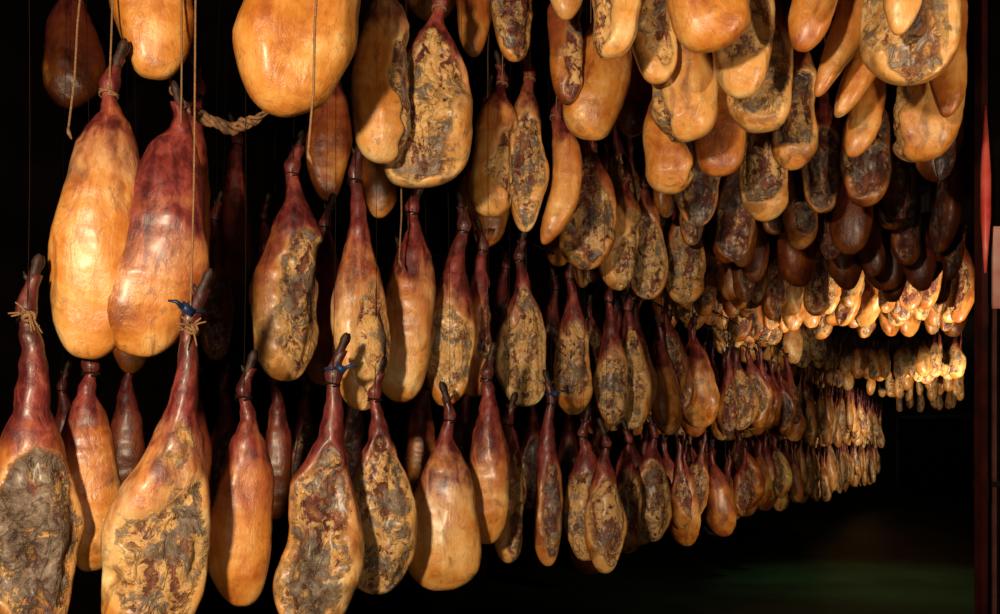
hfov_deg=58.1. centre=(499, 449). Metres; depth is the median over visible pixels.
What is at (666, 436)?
ham
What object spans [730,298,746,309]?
ham
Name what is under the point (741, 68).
ham
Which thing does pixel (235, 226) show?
ham
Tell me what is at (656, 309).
ham
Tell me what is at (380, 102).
ham
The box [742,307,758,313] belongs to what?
ham
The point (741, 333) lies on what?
ham
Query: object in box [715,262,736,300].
ham
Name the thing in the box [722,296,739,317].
ham
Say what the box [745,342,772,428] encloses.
ham
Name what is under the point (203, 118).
rope
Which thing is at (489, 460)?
ham
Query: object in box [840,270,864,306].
ham
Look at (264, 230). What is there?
ham
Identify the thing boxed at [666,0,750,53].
ham
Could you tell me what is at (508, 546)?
ham
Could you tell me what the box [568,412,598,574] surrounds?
ham
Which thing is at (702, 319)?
ham
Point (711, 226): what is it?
ham
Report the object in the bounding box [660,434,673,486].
ham
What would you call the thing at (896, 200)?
ham
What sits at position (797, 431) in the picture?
ham
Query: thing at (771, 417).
ham
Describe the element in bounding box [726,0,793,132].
ham
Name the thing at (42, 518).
ham
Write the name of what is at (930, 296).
ham
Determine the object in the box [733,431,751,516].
ham
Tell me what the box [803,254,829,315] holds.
ham
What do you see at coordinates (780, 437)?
ham
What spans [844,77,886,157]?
ham
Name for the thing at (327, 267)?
ham
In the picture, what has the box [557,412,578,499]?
ham
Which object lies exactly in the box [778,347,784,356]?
ham
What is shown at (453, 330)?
ham
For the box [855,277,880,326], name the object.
ham
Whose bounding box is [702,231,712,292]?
ham
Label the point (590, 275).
ham
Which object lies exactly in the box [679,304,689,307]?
ham
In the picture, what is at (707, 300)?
ham
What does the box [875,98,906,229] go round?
ham
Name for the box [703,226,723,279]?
ham
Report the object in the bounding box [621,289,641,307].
ham
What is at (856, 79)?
ham
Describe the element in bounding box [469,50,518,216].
ham
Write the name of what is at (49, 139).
wall
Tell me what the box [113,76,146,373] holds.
ham
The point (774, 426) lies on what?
ham
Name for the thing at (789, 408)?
ham
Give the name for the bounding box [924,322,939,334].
ham
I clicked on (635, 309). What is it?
ham
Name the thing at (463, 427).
ham
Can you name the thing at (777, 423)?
ham
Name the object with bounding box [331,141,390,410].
ham
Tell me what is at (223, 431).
ham
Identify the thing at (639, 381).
ham
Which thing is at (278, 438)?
ham
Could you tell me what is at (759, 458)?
ham
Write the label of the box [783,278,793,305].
ham
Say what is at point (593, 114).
ham
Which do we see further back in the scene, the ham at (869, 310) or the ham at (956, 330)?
the ham at (956, 330)
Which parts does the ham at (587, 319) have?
hanging cord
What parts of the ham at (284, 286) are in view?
hanging cord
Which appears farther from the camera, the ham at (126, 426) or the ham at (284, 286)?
the ham at (126, 426)
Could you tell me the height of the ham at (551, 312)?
0.834 m
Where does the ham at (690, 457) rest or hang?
hanging from the rail
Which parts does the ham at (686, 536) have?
hanging cord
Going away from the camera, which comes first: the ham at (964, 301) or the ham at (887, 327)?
the ham at (964, 301)
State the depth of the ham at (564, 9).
3.08 m
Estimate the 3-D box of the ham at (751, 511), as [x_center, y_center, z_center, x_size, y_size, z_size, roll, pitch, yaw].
[2.681,0.169,9.965,0.371,1.140,0.241,0,0,-9]
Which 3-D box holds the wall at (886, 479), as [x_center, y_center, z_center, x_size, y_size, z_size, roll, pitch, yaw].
[14.629,-0.440,31.268,6.800,3.720,0.200,0,0,27]
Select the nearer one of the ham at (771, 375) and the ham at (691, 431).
the ham at (691, 431)
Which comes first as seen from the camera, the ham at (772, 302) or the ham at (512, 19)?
the ham at (512, 19)
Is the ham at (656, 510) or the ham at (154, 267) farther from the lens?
the ham at (656, 510)
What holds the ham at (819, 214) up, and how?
hanging from the ceiling
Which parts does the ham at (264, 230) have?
hanging cord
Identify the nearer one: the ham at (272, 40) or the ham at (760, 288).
the ham at (272, 40)
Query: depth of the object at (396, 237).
5.18 m
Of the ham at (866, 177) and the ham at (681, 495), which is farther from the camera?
the ham at (681, 495)
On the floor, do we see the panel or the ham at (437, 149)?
the panel
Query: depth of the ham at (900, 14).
2.48 m
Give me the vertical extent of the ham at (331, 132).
1.112 m
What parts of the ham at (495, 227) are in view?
hanging cord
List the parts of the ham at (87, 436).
hanging cord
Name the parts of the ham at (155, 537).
hanging cord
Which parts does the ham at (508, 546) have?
hanging cord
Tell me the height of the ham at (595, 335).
0.913 m
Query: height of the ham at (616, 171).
1.004 m
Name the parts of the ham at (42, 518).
hanging cord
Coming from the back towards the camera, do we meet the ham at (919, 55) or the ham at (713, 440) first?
the ham at (713, 440)
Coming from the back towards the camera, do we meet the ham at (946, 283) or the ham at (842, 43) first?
the ham at (946, 283)
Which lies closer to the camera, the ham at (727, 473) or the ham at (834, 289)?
the ham at (834, 289)
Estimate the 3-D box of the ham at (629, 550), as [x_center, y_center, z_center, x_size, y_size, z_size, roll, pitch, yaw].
[0.975,0.184,6.696,0.263,1.170,0.135,0,0,-29]
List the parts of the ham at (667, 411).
hanging cord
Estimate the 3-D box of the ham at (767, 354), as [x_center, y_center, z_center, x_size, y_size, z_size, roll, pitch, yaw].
[3.393,-1.709,11.180,0.289,1.183,0.143,0,0,44]
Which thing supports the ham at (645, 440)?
hanging from the rail at (526, 236)
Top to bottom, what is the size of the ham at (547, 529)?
2.830 m
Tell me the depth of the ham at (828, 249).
5.36 m
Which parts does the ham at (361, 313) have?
hanging cord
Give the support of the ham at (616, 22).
hanging from the ceiling
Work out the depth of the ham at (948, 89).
3.11 m
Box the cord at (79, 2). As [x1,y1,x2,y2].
[67,0,80,139]
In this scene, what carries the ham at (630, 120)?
hanging from the ceiling
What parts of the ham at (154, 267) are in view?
hanging cord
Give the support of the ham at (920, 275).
hanging from the ceiling
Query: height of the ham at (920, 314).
1.132 m
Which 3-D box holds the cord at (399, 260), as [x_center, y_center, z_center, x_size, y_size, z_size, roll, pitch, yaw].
[-0.334,-1.474,3.197,0.057,1.652,0.012,0,0,0]
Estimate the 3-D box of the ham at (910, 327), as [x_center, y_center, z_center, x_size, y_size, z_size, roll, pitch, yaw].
[4.035,-1.707,8.876,0.248,1.186,0.165,0,0,-19]
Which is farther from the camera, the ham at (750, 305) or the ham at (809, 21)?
the ham at (750, 305)
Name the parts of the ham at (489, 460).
hanging cord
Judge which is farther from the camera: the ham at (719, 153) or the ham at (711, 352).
the ham at (711, 352)
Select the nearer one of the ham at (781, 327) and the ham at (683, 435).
the ham at (781, 327)
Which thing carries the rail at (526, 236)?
hanging from the ceiling
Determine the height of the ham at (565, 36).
0.990 m
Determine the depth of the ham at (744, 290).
6.52 m
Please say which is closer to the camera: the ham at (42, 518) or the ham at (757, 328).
the ham at (42, 518)
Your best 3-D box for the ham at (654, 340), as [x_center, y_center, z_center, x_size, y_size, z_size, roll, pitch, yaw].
[1.354,-0.670,7.628,0.280,1.101,0.152,0,0,40]
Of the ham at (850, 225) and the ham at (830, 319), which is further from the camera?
the ham at (830, 319)
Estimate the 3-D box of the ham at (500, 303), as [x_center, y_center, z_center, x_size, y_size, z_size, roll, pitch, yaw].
[0.004,-1.374,5.606,0.178,1.852,0.117,0,0,-3]
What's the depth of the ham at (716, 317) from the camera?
8.73 m
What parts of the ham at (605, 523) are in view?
hanging cord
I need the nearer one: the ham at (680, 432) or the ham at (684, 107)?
the ham at (684, 107)
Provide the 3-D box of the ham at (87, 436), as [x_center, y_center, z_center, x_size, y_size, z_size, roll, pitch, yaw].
[-1.138,-0.981,2.499,0.194,2.638,0.137,0,0,-15]
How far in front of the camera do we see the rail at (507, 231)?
5.15 m
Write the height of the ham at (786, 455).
1.024 m
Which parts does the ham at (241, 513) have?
hanging cord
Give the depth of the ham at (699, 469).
7.94 m
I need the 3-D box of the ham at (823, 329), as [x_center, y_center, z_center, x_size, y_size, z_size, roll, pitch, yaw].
[3.277,-1.710,9.120,0.282,1.180,0.175,0,0,38]
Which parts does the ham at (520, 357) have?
hanging cord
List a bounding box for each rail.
[485,41,868,405]
[525,236,799,379]
[555,93,879,404]
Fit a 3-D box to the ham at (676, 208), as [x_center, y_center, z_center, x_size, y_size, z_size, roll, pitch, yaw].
[1.157,-1.671,6.066,0.172,1.258,0.123,0,0,-39]
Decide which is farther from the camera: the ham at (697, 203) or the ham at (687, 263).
the ham at (687, 263)
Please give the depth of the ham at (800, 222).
5.05 m
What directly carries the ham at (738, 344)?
hanging from the ceiling
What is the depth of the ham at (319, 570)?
2.71 m
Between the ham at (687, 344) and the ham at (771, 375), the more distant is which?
the ham at (771, 375)
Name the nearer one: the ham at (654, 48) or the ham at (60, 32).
the ham at (654, 48)
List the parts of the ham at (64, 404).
hanging cord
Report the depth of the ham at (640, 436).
7.26 m
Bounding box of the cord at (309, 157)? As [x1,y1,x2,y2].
[307,0,317,164]
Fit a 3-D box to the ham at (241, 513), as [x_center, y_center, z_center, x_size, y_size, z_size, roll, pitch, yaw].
[-0.766,-0.919,2.650,0.199,2.761,0.126,0,0,-22]
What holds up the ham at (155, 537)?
hanging from the ceiling
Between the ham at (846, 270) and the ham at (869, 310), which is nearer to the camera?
the ham at (846, 270)
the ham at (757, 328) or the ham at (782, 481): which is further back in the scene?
the ham at (782, 481)
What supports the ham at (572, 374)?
hanging from the rail at (555, 93)
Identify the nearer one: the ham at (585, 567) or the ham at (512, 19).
the ham at (512, 19)
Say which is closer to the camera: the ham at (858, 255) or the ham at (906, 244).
the ham at (906, 244)
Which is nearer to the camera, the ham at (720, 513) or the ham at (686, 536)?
the ham at (686, 536)
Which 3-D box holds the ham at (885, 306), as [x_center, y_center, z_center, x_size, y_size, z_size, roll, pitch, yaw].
[3.346,-1.740,7.770,0.232,1.121,0.132,0,0,-32]
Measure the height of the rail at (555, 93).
1.086 m
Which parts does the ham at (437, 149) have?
hanging cord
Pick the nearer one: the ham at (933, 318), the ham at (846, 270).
the ham at (846, 270)
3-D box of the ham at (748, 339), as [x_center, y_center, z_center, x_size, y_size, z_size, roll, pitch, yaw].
[2.692,-1.723,9.757,0.239,1.154,0.162,0,0,-13]
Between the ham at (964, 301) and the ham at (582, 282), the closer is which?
the ham at (582, 282)
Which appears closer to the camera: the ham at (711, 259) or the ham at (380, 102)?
the ham at (380, 102)
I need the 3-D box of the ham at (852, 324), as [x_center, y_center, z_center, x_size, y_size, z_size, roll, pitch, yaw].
[3.431,-1.734,8.619,0.221,1.132,0.132,0,0,11]
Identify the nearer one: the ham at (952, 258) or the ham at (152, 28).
the ham at (152, 28)
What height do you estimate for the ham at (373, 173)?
1.142 m
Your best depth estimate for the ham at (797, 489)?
11.69 m
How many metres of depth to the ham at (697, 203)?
4.26 m
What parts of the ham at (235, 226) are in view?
hanging cord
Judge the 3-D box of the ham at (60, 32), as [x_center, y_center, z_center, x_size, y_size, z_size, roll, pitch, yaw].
[-2.176,-2.188,4.599,0.300,0.888,0.190,0,0,-18]
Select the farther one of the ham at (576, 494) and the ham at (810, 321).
the ham at (810, 321)
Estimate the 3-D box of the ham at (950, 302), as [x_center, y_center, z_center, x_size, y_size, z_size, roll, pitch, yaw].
[4.128,-1.726,8.128,0.248,1.148,0.131,0,0,22]
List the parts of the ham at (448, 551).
hanging cord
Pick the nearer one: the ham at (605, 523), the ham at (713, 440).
the ham at (605, 523)
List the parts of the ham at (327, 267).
hanging cord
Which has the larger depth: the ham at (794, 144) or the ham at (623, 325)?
the ham at (623, 325)
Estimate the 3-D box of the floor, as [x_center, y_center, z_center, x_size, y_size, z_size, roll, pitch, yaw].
[6.075,1.470,14.527,6.800,0.100,37.400,0,0,27]
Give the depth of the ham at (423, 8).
3.87 m
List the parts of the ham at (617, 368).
hanging cord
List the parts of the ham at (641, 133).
hanging cord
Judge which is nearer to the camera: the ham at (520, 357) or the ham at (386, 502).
the ham at (386, 502)
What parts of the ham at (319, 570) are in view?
hanging cord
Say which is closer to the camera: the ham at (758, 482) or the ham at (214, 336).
the ham at (214, 336)
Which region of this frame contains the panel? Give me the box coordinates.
[973,0,999,613]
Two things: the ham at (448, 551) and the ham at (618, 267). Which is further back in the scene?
the ham at (618, 267)
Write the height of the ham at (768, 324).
1.161 m
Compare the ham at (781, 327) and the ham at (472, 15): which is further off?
the ham at (781, 327)
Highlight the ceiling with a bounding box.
[0,0,973,385]
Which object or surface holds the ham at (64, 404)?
hanging from the ceiling
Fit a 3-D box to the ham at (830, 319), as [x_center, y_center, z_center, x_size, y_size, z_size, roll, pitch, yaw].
[3.253,-1.743,8.550,0.321,1.114,0.179,0,0,24]
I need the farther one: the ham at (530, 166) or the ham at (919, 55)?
the ham at (530, 166)
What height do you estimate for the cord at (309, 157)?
1.619 m
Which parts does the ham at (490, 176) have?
hanging cord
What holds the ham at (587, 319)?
hanging from the rail at (507, 231)
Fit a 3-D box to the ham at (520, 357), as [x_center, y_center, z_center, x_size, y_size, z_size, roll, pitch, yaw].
[0.095,-1.254,4.310,0.271,2.094,0.156,0,0,1]
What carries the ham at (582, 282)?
hanging from the ceiling
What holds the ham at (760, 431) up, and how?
hanging from the rail at (555, 93)
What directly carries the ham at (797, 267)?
hanging from the ceiling
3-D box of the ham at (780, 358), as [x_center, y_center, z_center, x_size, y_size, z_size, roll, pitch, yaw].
[3.668,-1.664,11.918,0.292,1.273,0.196,0,0,-26]
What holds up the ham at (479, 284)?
hanging from the ceiling
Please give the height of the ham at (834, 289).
1.067 m
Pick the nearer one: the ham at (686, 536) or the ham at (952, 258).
the ham at (952, 258)
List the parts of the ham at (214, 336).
hanging cord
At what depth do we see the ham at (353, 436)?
5.27 m
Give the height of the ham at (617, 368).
1.084 m
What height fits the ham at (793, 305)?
1.100 m
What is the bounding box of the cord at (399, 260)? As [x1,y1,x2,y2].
[398,0,406,267]
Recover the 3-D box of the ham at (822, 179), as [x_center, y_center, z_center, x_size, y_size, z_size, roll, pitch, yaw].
[1.661,-1.755,4.602,0.237,1.090,0.132,0,0,17]
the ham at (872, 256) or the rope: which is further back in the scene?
the ham at (872, 256)
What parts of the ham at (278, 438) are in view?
hanging cord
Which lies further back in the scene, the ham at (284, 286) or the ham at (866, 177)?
the ham at (866, 177)
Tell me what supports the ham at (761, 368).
hanging from the rail at (555, 93)
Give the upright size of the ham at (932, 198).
1.058 m
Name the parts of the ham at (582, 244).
hanging cord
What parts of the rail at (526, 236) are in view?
hanger rod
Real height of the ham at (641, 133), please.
1.221 m
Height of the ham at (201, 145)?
1.809 m
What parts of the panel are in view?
dark panel, pink plate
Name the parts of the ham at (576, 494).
hanging cord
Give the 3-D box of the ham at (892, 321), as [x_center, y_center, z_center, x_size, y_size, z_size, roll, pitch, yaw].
[3.785,-1.741,8.588,0.131,1.118,0.226,0,0,-41]
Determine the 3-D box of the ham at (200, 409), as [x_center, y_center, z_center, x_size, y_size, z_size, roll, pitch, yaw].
[-1.294,-1.002,3.796,0.155,2.597,0.119,0,0,-19]
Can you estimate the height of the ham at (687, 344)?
0.919 m
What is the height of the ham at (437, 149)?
1.397 m
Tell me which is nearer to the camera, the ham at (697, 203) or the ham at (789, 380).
the ham at (697, 203)
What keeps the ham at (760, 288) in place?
hanging from the ceiling
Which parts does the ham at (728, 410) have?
hanging cord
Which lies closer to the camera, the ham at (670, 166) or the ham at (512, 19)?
the ham at (512, 19)
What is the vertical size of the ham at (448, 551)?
2.815 m
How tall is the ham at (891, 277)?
1.213 m
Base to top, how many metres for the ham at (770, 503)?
1.138 m
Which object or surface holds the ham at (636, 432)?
hanging from the rail at (507, 231)
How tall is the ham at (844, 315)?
1.164 m
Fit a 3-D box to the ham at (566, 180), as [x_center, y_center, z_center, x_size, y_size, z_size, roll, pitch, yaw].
[0.266,-1.595,3.900,0.181,1.409,0.112,0,0,8]
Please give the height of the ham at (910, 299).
1.088 m
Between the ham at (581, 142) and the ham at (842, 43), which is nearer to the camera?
the ham at (842, 43)
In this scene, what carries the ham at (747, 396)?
hanging from the rail at (555, 93)
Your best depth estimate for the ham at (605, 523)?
4.12 m
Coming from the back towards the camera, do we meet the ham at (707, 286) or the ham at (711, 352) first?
the ham at (711, 352)
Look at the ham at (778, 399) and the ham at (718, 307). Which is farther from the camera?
the ham at (778, 399)
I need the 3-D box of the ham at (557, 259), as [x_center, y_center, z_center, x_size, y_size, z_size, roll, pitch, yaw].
[0.354,-1.726,5.638,0.207,1.148,0.140,0,0,-3]
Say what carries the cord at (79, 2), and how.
hanging from the ceiling
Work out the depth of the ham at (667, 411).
6.42 m
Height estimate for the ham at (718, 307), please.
1.069 m
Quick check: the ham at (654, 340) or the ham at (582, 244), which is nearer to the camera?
the ham at (582, 244)
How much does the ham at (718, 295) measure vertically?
1.052 m
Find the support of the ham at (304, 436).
hanging from the ceiling
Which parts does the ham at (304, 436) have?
hanging cord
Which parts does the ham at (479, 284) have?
hanging cord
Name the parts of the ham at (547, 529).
hanging cord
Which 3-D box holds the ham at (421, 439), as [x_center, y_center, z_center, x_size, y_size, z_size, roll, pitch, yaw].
[-0.346,-1.057,3.904,0.143,2.486,0.102,0,0,-4]
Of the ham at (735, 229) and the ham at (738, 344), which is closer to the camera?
the ham at (735, 229)
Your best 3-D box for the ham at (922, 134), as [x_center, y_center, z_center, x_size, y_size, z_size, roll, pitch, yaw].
[1.615,-1.695,3.392,0.247,1.211,0.183,0,0,22]
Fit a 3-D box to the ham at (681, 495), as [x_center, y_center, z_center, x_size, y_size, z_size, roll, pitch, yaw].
[1.463,0.122,7.301,0.203,1.046,0.145,0,0,-15]
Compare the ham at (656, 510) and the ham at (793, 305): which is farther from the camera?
the ham at (793, 305)
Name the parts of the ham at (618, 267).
hanging cord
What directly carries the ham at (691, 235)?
hanging from the ceiling
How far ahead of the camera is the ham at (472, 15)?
3.66 m
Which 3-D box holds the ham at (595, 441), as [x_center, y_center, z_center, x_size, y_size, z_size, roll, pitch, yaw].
[0.591,0.091,5.737,0.303,0.983,0.163,0,0,43]
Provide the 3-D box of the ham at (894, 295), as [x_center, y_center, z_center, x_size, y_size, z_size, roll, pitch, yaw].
[2.789,-1.672,6.357,0.135,1.256,0.214,0,0,-22]
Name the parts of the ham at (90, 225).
hanging cord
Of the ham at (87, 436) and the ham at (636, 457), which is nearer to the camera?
the ham at (87, 436)
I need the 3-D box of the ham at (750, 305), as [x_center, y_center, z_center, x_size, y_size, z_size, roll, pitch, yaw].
[2.178,-1.757,7.737,0.183,1.087,0.304,0,0,-36]
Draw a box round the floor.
[365,490,973,613]
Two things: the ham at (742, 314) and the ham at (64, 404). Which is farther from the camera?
the ham at (742, 314)
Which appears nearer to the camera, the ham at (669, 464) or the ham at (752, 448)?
the ham at (669, 464)
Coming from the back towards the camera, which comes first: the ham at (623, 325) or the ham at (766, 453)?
the ham at (766, 453)
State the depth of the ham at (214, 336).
4.37 m
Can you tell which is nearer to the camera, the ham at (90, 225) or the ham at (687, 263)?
the ham at (90, 225)
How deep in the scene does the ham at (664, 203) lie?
4.98 m
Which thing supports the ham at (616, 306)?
hanging from the rail at (555, 93)
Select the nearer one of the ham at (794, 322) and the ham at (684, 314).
the ham at (684, 314)
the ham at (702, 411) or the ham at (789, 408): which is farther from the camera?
the ham at (789, 408)
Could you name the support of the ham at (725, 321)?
hanging from the ceiling
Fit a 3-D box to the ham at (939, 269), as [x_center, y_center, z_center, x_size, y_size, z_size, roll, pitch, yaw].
[3.104,-1.747,6.407,0.138,1.107,0.208,0,0,-28]
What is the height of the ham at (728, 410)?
1.092 m
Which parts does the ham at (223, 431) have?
hanging cord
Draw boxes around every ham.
[0,0,84,613]
[42,0,105,108]
[48,0,139,359]
[54,13,71,432]
[60,0,121,571]
[100,0,214,613]
[107,0,208,356]
[109,0,193,79]
[110,371,145,482]
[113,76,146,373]
[186,0,210,255]
[193,0,212,490]
[198,28,234,360]
[207,89,274,606]
[210,88,235,511]
[221,58,251,283]
[232,0,360,116]
[248,189,270,330]
[249,130,323,380]
[265,146,292,519]
[273,160,364,613]
[291,142,314,478]
[305,80,352,200]
[305,180,339,384]
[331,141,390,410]
[343,404,363,484]
[351,0,410,163]
[353,184,416,593]
[361,157,397,217]
[381,0,435,401]
[384,0,472,187]
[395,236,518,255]
[404,202,435,490]
[407,0,455,20]
[408,204,481,590]
[426,169,475,405]
[453,164,473,465]
[456,0,491,56]
[458,35,509,246]
[465,54,491,396]
[468,10,509,543]
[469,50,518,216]
[490,0,532,61]
[490,245,508,375]
[494,61,526,562]
[494,71,545,406]
[510,45,548,231]
[520,405,539,509]
[533,252,564,565]
[540,80,567,266]
[540,95,581,244]
[543,267,564,390]
[547,2,582,103]
[550,0,582,19]
[553,258,592,414]
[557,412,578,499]
[558,0,616,269]
[563,5,597,560]
[563,20,631,140]
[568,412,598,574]
[574,267,588,287]
[575,268,600,433]
[579,139,587,156]
[583,136,610,282]
[584,212,626,573]
[586,281,602,361]
[590,403,671,541]
[591,401,600,458]
[591,418,641,547]
[592,0,642,58]
[592,270,628,425]
[598,136,641,290]
[600,291,619,430]
[608,122,637,201]
[614,291,622,333]
[616,47,652,136]
[619,294,627,345]
[620,287,651,429]
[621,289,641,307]
[621,429,642,553]
[622,300,650,435]
[625,284,638,297]
[626,136,640,201]
[629,153,668,298]
[630,429,648,545]
[631,0,677,83]
[632,297,657,409]
[637,432,642,452]
[639,133,646,300]
[639,420,650,457]
[642,99,696,193]
[649,185,669,248]
[650,291,678,326]
[650,307,662,433]
[651,39,717,142]
[651,295,683,434]
[653,189,674,217]
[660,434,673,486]
[660,435,669,456]
[662,295,688,397]
[663,199,678,294]
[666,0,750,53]
[666,209,705,304]
[668,302,693,412]
[668,422,700,545]
[670,432,691,528]
[673,427,684,434]
[675,141,720,226]
[676,303,699,324]
[679,210,704,245]
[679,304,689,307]
[681,311,713,436]
[681,434,696,456]
[682,315,707,329]
[683,303,719,427]
[684,312,699,350]
[686,435,695,466]
[689,430,708,514]
[693,287,716,315]
[694,52,745,176]
[698,434,707,518]
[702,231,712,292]
[702,420,715,532]
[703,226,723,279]
[704,237,718,265]
[704,428,736,536]
[705,176,730,262]
[705,311,722,325]
[708,333,718,385]
[709,325,730,342]
[710,326,736,439]
[712,0,774,98]
[712,299,722,312]
[715,168,754,261]
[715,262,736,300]
[715,310,729,330]
[715,316,738,435]
[716,290,721,303]
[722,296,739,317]
[724,436,734,504]
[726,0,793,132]
[729,313,751,341]
[729,320,759,429]
[729,337,743,347]
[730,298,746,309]
[731,262,755,301]
[731,433,740,519]
[733,221,757,266]
[733,428,765,509]
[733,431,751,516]
[739,131,788,221]
[739,309,748,317]
[741,220,769,282]
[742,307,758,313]
[742,429,758,516]
[744,301,760,308]
[744,336,757,343]
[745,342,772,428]
[747,335,769,429]
[749,305,764,337]
[749,337,766,434]
[749,435,755,455]
[751,265,767,302]
[752,438,758,457]
[753,338,774,427]
[754,435,772,506]
[755,339,773,407]
[757,309,773,340]
[757,429,777,510]
[761,213,785,234]
[761,235,784,320]
[762,432,775,499]
[763,237,781,329]
[763,335,782,359]
[763,343,782,429]
[764,327,782,344]
[767,353,784,371]
[769,345,780,421]
[769,426,774,453]
[769,430,791,497]
[771,0,817,169]
[773,345,796,434]
[773,425,787,511]
[774,356,787,429]
[775,363,791,440]
[777,233,816,286]
[778,317,788,332]
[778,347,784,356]
[780,348,800,423]
[781,287,803,315]
[781,294,806,330]
[782,168,817,249]
[782,328,802,363]
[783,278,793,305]
[783,355,806,441]
[784,439,789,464]
[788,0,837,51]
[789,441,804,501]
[801,36,842,212]
[802,312,821,327]
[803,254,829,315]
[810,313,833,339]
[811,97,820,244]
[814,0,863,96]
[818,209,842,259]
[825,276,840,313]
[825,310,837,324]
[827,253,861,289]
[829,180,873,254]
[834,49,875,117]
[834,291,860,325]
[840,109,892,206]
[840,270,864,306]
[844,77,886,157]
[848,281,864,327]
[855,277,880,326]
[857,315,878,337]
[858,212,885,276]
[858,255,867,273]
[860,0,960,85]
[863,205,903,291]
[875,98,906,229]
[878,290,894,312]
[879,311,899,336]
[881,83,911,219]
[881,273,906,301]
[882,0,921,34]
[887,312,905,325]
[890,162,921,265]
[890,301,915,321]
[892,81,965,161]
[898,280,922,309]
[899,314,920,336]
[903,218,936,290]
[914,195,930,319]
[915,118,963,181]
[918,270,942,308]
[924,281,943,326]
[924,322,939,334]
[927,219,942,280]
[929,0,967,117]
[929,161,962,253]
[929,181,941,261]
[940,272,954,331]
[941,225,963,279]
[942,225,962,322]
[943,317,966,336]
[950,203,973,322]
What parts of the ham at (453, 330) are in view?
hanging cord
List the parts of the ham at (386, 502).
hanging cord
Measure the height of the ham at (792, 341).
1.263 m
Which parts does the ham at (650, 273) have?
hanging cord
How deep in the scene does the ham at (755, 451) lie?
10.25 m
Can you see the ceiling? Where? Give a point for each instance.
(212, 15)
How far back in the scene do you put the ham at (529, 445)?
5.75 m
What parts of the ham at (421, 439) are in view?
hanging cord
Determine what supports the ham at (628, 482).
hanging from the rail at (526, 236)
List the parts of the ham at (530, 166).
hanging cord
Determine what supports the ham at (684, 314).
hanging from the ceiling
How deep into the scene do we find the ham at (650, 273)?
5.26 m
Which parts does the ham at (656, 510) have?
hanging cord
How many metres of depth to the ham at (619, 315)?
6.72 m
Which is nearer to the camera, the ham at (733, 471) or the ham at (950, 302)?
the ham at (950, 302)
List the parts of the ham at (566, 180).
hanging cord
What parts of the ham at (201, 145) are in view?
hanging cord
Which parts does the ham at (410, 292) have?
hanging cord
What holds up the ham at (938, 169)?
hanging from the ceiling
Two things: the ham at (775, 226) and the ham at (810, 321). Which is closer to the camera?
the ham at (775, 226)
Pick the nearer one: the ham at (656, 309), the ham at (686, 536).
the ham at (686, 536)
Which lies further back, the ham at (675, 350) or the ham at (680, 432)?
the ham at (680, 432)
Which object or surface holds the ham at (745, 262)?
hanging from the ceiling
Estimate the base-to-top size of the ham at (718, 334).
1.203 m
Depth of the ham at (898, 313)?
7.99 m
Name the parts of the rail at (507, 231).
hanger rod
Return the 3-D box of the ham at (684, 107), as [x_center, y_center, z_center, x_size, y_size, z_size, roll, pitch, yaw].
[0.630,-1.689,3.139,0.257,1.222,0.163,0,0,13]
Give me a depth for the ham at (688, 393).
6.84 m
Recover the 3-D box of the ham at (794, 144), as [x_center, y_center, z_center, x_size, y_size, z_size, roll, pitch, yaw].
[1.181,-1.710,3.604,0.180,1.180,0.132,0,0,25]
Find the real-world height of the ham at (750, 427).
1.018 m
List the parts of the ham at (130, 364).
hanging cord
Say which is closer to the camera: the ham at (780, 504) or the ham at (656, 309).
the ham at (656, 309)
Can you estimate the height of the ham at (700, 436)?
1.119 m
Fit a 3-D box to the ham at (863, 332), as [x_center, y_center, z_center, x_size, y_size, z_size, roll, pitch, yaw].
[3.676,-1.710,9.027,0.216,1.180,0.145,0,0,-4]
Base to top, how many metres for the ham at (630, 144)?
1.018 m
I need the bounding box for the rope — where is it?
[169,78,267,135]
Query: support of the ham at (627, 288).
hanging from the ceiling
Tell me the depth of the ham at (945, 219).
5.29 m
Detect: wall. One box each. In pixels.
[0,23,817,613]
[818,382,973,490]
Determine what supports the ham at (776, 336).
hanging from the ceiling
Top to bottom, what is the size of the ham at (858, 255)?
1.125 m
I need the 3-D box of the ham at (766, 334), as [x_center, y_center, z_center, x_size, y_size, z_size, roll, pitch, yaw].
[2.882,-1.742,9.815,0.250,1.116,0.149,0,0,42]
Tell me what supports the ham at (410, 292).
hanging from the ceiling
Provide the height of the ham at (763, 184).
1.259 m
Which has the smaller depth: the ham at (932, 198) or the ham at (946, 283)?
the ham at (932, 198)
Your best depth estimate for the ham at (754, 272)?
5.66 m
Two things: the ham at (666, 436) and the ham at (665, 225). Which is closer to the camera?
the ham at (665, 225)
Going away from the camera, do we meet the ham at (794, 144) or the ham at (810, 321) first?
the ham at (794, 144)
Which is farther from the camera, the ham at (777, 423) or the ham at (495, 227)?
the ham at (777, 423)

